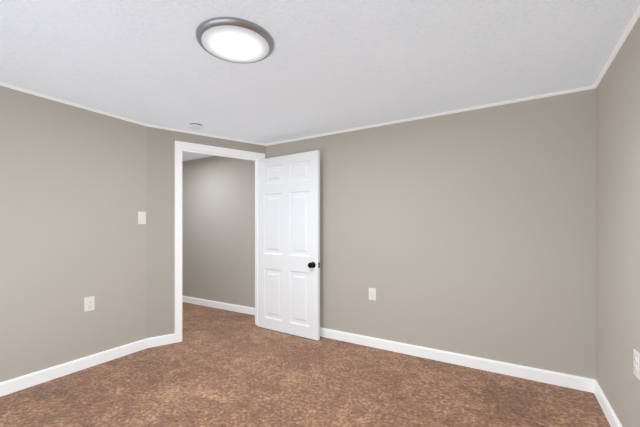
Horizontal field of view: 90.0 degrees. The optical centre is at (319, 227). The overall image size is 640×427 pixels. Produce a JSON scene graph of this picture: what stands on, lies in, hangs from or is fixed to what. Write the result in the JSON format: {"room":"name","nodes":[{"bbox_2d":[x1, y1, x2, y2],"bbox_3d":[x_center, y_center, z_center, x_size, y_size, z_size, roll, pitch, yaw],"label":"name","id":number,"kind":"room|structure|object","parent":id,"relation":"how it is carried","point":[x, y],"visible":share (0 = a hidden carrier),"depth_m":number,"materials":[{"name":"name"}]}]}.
{"room":"empty bedroom","nodes":[
{"label":"empty bedroom","id":0,"kind":"room"},
{"bbox_2d":[0,86,146,382],"bbox_3d":[-2.431,0.005,2.185,0.120,2.400,2.534,0,0,31],"label":"wall","id":1,"kind":"structure","parent":0,"point":[73,197],"depth_m":2.64,"materials":[{"name":"beige paint"}]},
{"bbox_2d":[84,296,94,311],"bbox_3d":[-2.000,0.660,2.780,0.009,0.124,0.078,0,0,31],"label":"electrical outlet","id":2,"kind":"object","parent":1,"relation":"attached to","point":[89,303],"visible":1,"depth_m":2.77,"materials":[{"name":"white plastic"}]},
{"bbox_2d":[138,212,145,223],"bbox_3d":[-1.758,-0.100,3.172,0.022,0.124,0.078,0,0,31],"label":"light switch","id":3,"kind":"object","parent":1,"relation":"attached to","point":[141,217],"visible":1,"depth_m":3.17,"materials":[{"name":"white plastic"}]},
{"bbox_2d":[182,151,213,160],"bbox_3d":[-3.025,-1.145,3.457,3.498,0.100,4.105,0,0,31],"label":"ceiling","id":4,"kind":"structure","parent":0,"point":[186,156],"depth_m":4.90,"materials":[{"name":"white paint"}]},
{"bbox_2d":[147,127,260,337],"bbox_3d":[-1.281,0.005,3.623,1.267,2.400,0.120,0,0,-36],"label":"wall","id":5,"kind":"structure","parent":0,"point":[160,232],"depth_m":3.30,"materials":[{"name":"beige paint"}]},
{"bbox_2d":[175,141,264,342],"bbox_3d":[-1.144,0.144,3.721,1.036,2.123,0.152,0,0,-36],"label":"door frame","id":6,"kind":"structure","parent":5,"relation":"attached to","point":[180,146],"depth_m":3.40,"materials":[{"name":"white wood"}]},
{"bbox_2d":[258,150,319,340],"bbox_3d":[-0.382,0.184,3.658,0.896,2.022,0.173,0,0,34],"label":"door","id":7,"kind":"structure","parent":6,"relation":"attached to","point":[288,244],"depth_m":3.61,"materials":[{"name":"white wood"}]},
{"bbox_2d":[182,156,254,307],"bbox_3d":[-2.002,0.005,5.166,3.498,2.400,0.120,0,0,31],"label":"wall","id":8,"kind":"structure","parent":0,"point":[218,228],"depth_m":4.80,"materials":[{"name":"beige paint"}]},
{"bbox_2d":[0,302,610,426],"bbox_3d":[-1.621,1.255,2.616,6.771,0.100,4.105,0,0,31],"label":"floor","id":9,"kind":"structure","parent":0,"point":[216,367],"depth_m":2.36,"materials":[{"name":"brown carpet"}]},
{"bbox_2d":[0,0,639,143],"bbox_3d":[-0.397,-1.117,1.884,3.919,0.155,4.105,0,0,31],"label":"ceiling","id":10,"kind":"structure","parent":0,"point":[327,66],"depth_m":1.96,"materials":[{"name":"white paint"}]},
{"bbox_2d":[189,122,202,129],"bbox_3d":[-1.244,-1.017,3.209,0.138,0.046,0.138,0,0,31],"label":"smoke detector","id":11,"kind":"object","parent":10,"relation":"attached to","point":[195,126],"visible":1,"depth_m":3.17,"materials":[{"name":"white plastic"}]},
{"bbox_2d":[196,17,273,62],"bbox_3d":[-0.468,-1.023,1.785,0.420,0.032,0.420,0,0,31],"label":"recessed light","id":12,"kind":"object","parent":10,"relation":"in","point":[233,39],"visible":1,"depth_m":1.72,"materials":[{"name":"white glass"}]},
{"bbox_2d":[0,5,639,145],"bbox_3d":[-0.467,-1.031,1.768,3.679,0.018,3.595,0,0,31],"label":"crown molding","id":13,"kind":"structure","parent":10,"relation":"attached to","point":[633,21],"depth_m":2.69,"materials":[{"name":"white wood"}]},
{"bbox_2d":[261,89,595,378],"bbox_3d":[0.756,0.005,3.319,3.412,2.400,0.458,0,0,31],"label":"wall","id":14,"kind":"structure","parent":0,"point":[471,232],"depth_m":2.78,"materials":[{"name":"beige paint"}]},
{"bbox_2d":[0,296,621,426],"bbox_3d":[-1.621,1.157,2.616,6.531,0.096,3.865,0,0,31],"label":"baseboard","id":15,"kind":"structure","parent":14,"relation":"attached to","point":[500,367],"depth_m":2.75,"materials":[{"name":"white wood"}]},
{"bbox_2d":[369,288,375,300],"bbox_3d":[0.531,0.672,3.246,0.078,0.124,0.010,0,0,31],"label":"electrical outlet","id":16,"kind":"object","parent":14,"relation":"attached to","point":[372,293],"visible":1,"depth_m":3.24,"materials":[{"name":"white plastic"}]},
{"bbox_2d":[596,17,639,426],"bbox_3d":[1.156,0.083,0.781,0.120,2.245,3.567,0,0,31],"label":"wall","id":17,"kind":"structure","parent":0,"point":[618,216],"depth_m":1.83,"materials":[{"name":"beige paint"}]},
{"bbox_2d":[633,349,639,379],"bbox_3d":[1.556,0.670,1.575,0.009,0.124,0.078,0,0,31],"label":"electrical outlet","id":18,"kind":"object","parent":17,"relation":"attached to","point":[636,363],"visible":1,"depth_m":1.57,"materials":[{"name":"white plastic"}]}
]}

